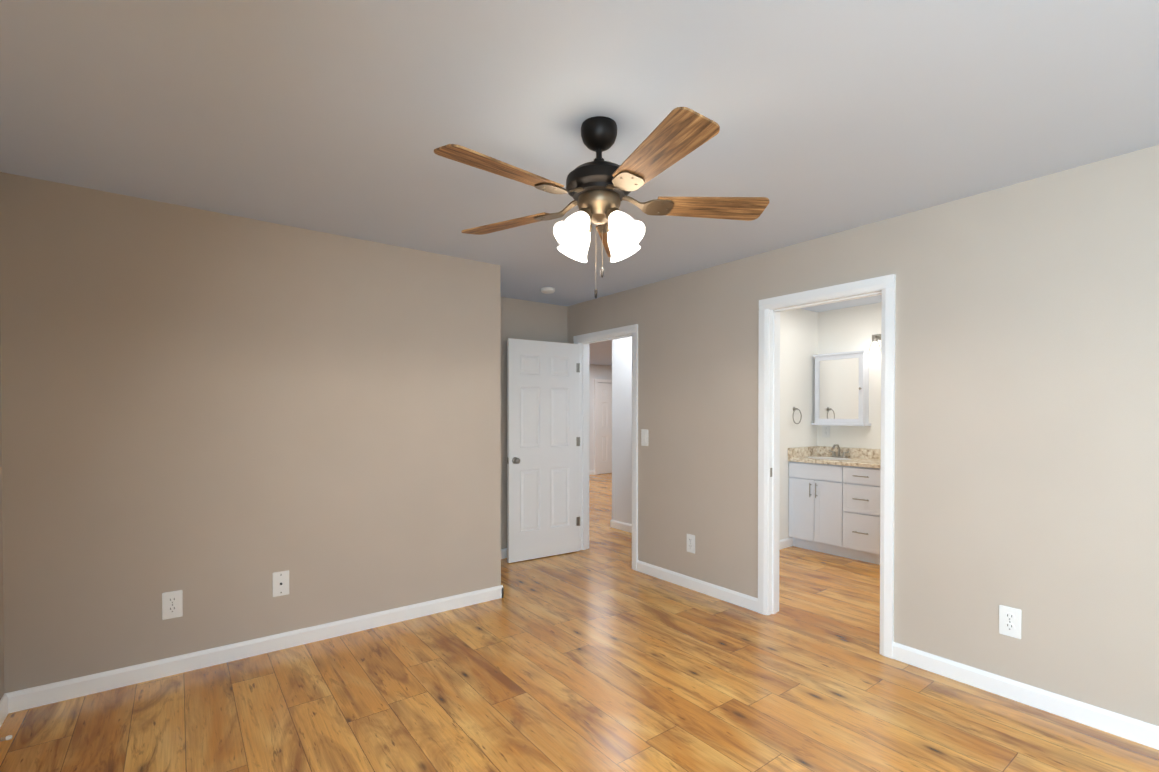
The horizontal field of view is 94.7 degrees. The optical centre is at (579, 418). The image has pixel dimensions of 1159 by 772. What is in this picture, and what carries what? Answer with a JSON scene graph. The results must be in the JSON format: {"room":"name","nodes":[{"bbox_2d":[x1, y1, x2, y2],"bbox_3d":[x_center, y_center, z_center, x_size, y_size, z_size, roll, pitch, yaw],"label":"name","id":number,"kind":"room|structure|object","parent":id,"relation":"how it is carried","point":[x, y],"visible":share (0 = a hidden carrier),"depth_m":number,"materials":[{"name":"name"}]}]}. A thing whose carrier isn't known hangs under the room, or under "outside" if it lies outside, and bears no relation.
{"room":"empty bedroom","nodes":[
{"label":"empty bedroom","id":0,"kind":"room"},
{"bbox_2d":[0,172,7,699],"bbox_3d":[-0.945,0.137,0.104,0.120,2.440,5.910,0,1,-37],"label":"wall","id":1,"kind":"structure","parent":0,"point":[3,328],"depth_m":2.41,"materials":[{"name":"beige paint"}]},
{"bbox_2d":[0,692,11,726],"bbox_3d":[-0.891,1.311,0.155,0.014,0.090,5.670,0,1,-37],"label":"baseboard","id":2,"kind":"structure","parent":1,"relation":"attached to","point":[6,701],"depth_m":2.38,"materials":[{"name":"white wood"}]},
{"bbox_2d":[0,735,11,740],"bbox_3d":[-2.304,1.276,2.114,0.082,0.020,0.020,0,1,-37],"label":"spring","id":3,"kind":"object","parent":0,"point":[9,737],"visible":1,"depth_m":2.13,"materials":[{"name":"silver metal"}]},
{"bbox_2d":[4,173,503,692],"bbox_3d":[-1.614,0.108,3.223,2.500,2.440,0.120,0,1,-37],"label":"wall","id":4,"kind":"structure","parent":0,"point":[218,419],"depth_m":2.91,"materials":[{"name":"beige paint"}]},
{"bbox_2d":[162,590,182,619],"bbox_3d":[-2.114,0.970,2.774,0.085,0.140,0.009,0,1,-37],"label":"electrical outlet","id":5,"kind":"object","parent":4,"relation":"attached to","point":[172,604],"visible":1,"depth_m":2.77,"materials":[{"name":"white plastic"}]},
{"bbox_2d":[12,585,503,712],"bbox_3d":[-1.568,1.283,3.184,2.514,0.090,0.014,0,1,-37],"label":"baseboard","id":6,"kind":"structure","parent":4,"relation":"attached to","point":[37,696],"depth_m":2.92,"materials":[{"name":"white wood"}]},
{"bbox_2d":[272,570,288,596],"bbox_3d":[-1.714,0.952,3.069,0.085,0.140,0.016,0,1,-37],"label":"outlet plate","id":7,"kind":"object","parent":4,"relation":"attached to","point":[280,582],"visible":1,"depth_m":3.07,"materials":[{"name":"white plastic"}]},
{"bbox_2d":[504,297,567,547],"bbox_3d":[-0.713,0.091,5.045,1.370,2.440,0.150,0,1,-37],"label":"wall","id":8,"kind":"structure","parent":0,"point":[523,319],"depth_m":5.14,"materials":[{"name":"beige paint"}]},
{"bbox_2d":[501,548,506,558],"bbox_3d":[-0.621,1.266,5.050,1.270,0.090,0.030,0,1,-37],"label":"baseboard","id":9,"kind":"structure","parent":8,"relation":"attached to","point":[503,551],"depth_m":4.99,"materials":[{"name":"white wood"}]},
{"bbox_2d":[0,473,1158,771],"bbox_3d":[2.697,1.348,6.470,13.580,0.100,11.690,0,1,-37],"label":"floor","id":10,"kind":"structure","parent":0,"point":[600,655],"depth_m":2.52,"materials":[{"name":"brown wood"}]},
{"bbox_2d":[610,520,631,532],"bbox_3d":[0.885,1.260,5.689,0.014,0.090,1.660,0,1,-37],"label":"baseboard","id":11,"kind":"structure","parent":10,"relation":"on","point":[619,525],"depth_m":6.21,"materials":[{"name":"white wood"}]},
{"bbox_2d":[788,444,880,564],"bbox_3d":[2.602,0.789,5.206,0.581,1.040,0.922,0,1,-37],"label":"bathroom vanity","id":12,"kind":"object","parent":10,"relation":"on","point":[834,500],"visible":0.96,"depth_m":5.08,"materials":[{"name":"white wood"}]},
{"bbox_2d":[0,0,1158,365],"bbox_3d":[2.697,-1.192,6.447,13.580,0.100,11.690,0,1,-37],"label":"ceiling","id":13,"kind":"structure","parent":0,"point":[346,118],"depth_m":1.89,"materials":[{"name":"white paint"}]},
{"bbox_2d":[540,287,554,293],"bbox_3d":[-0.276,-1.108,4.643,0.128,0.034,0.128,0,1,-37],"label":"smoke detector","id":14,"kind":"object","parent":13,"relation":"attached to","point":[547,290],"visible":1,"depth_m":4.60,"materials":[{"name":"white plastic"}]},
{"bbox_2d":[434,107,769,297],"bbox_3d":[0.052,-0.776,1.984,1.221,0.649,1.252,0,1,-37],"label":"ceiling fan","id":15,"kind":"object","parent":13,"relation":"hanging from","point":[598,189],"visible":1,"depth_m":1.93,"materials":[{"name":"brown wood"}]},
{"bbox_2d":[589,302,880,539],"bbox_3d":[0.475,0.093,4.788,0.060,2.440,11.450,0,1,-37],"label":"wall","id":16,"kind":"structure","parent":0,"point":[806,336],"depth_m":5.56,"materials":[{"name":"paint"}]},
{"bbox_2d":[594,379,611,474],"bbox_3d":[0.660,0.188,12.063,0.810,2.115,0.045,0,1,-37],"label":"door frame","id":17,"kind":"structure","parent":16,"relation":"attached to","point":[596,381],"depth_m":11.83,"materials":[{"name":"white wood"}]},
{"bbox_2d":[598,383,611,473],"bbox_3d":[0.679,0.227,12.039,0.661,2.022,0.101,0,1,-37],"label":"door","id":18,"kind":"structure","parent":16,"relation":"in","point":[604,427],"depth_m":11.98,"materials":[{"name":"white wood"}]},
{"bbox_2d":[779,537,792,549],"bbox_3d":[1.486,1.267,4.943,1.730,0.090,0.014,0,1,-37],"label":"baseboard","id":19,"kind":"structure","parent":16,"relation":"attached to","point":[788,542],"depth_m":5.39,"materials":[{"name":"white wood"}]},
{"bbox_2d":[793,407,801,423],"bbox_3d":[2.210,-0.028,5.457,0.160,0.179,0.042,0,1,-37],"label":"towel ring","id":20,"kind":"object","parent":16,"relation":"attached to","point":[794,409],"visible":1,"depth_m":5.45,"materials":[{"name":"silver metal"}]},
{"bbox_2d":[822,425,829,437],"bbox_3d":[2.613,0.135,5.664,0.009,0.140,0.085,0,1,-37],"label":"outlet","id":21,"kind":"object","parent":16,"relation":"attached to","point":[826,431],"visible":0.92,"depth_m":5.66,"materials":[{"name":"white plastic"}]},
{"bbox_2d":[811,350,870,425],"bbox_3d":[2.670,-0.295,5.465,0.151,0.740,0.540,0,1,-37],"label":"upper cabinet","id":22,"kind":"object","parent":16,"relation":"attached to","point":[841,388],"visible":0.98,"depth_m":5.41,"materials":[{"name":"white wood"}]},
{"bbox_2d":[867,334,880,353],"bbox_3d":[2.985,-0.723,5.022,0.175,0.192,0.520,0,1,-37],"label":"sconce","id":23,"kind":"object","parent":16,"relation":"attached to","point":[874,348],"visible":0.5,"depth_m":5.14,"materials":[{"name":"white glass"}]},
{"bbox_2d":[568,145,1158,725],"bbox_3d":[1.849,0.111,2.861,0.060,2.440,6.720,0,1,-37],"label":"wall","id":24,"kind":"structure","parent":0,"point":[1026,474],"depth_m":2.61,"materials":[{"name":"beige paint"}]},
{"bbox_2d":[507,338,579,562],"bbox_3d":[-0.337,0.292,5.042,0.769,2.022,0.167,0,1,-37],"label":"hall door","id":25,"kind":"structure","parent":24,"relation":"in","point":[543,445],"depth_m":4.99,"materials":[{"name":"white wood"}]},
{"bbox_2d":[573,324,637,570],"bbox_3d":[0.277,0.250,5.003,0.156,2.123,0.916,0,1,-37],"label":"door frame","id":26,"kind":"structure","parent":24,"relation":"attached to","point":[583,341],"depth_m":5.27,"materials":[{"name":"white wood"}]},
{"bbox_2d":[641,429,647,445],"bbox_3d":[0.551,0.166,4.526,0.012,0.140,0.085,0,1,-37],"label":"light switch","id":27,"kind":"object","parent":24,"relation":"attached to","point":[644,437],"visible":1,"depth_m":4.53,"materials":[{"name":"white plastic"}]},
{"bbox_2d":[687,534,694,553],"bbox_3d":[0.859,0.968,4.127,0.009,0.140,0.085,0,1,-37],"label":"electrical outlet","id":28,"kind":"object","parent":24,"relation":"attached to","point":[690,543],"visible":1,"depth_m":4.12,"materials":[{"name":"white plastic"}]},
{"bbox_2d":[637,560,757,611],"bbox_3d":[0.860,1.274,4.125,0.014,0.090,1.214,0,1,-37],"label":"baseboard","id":29,"kind":"structure","parent":24,"relation":"attached to","point":[740,599],"depth_m":4.04,"materials":[{"name":"white wood"}]},
{"bbox_2d":[758,274,895,658],"bbox_3d":[1.533,0.265,3.333,0.156,2.123,0.856,0,1,-37],"label":"door frame","id":30,"kind":"structure","parent":24,"relation":"attached to","point":[772,308],"depth_m":3.46,"materials":[{"name":"white wood"}]},
{"bbox_2d":[999,605,1020,638],"bbox_3d":[2.050,0.970,2.544,0.009,0.140,0.085,0,1,-37],"label":"electrical outlet","id":31,"kind":"object","parent":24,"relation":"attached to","point":[1010,621],"visible":1,"depth_m":2.54,"materials":[{"name":"white plastic"}]},
{"bbox_2d":[892,642,1158,749],"bbox_3d":[2.777,1.298,1.576,0.014,0.090,3.472,0,1,-37],"label":"baseboard","id":32,"kind":"structure","parent":24,"relation":"attached to","point":[1014,690],"depth_m":2.46,"materials":[{"name":"white wood"}]}
]}

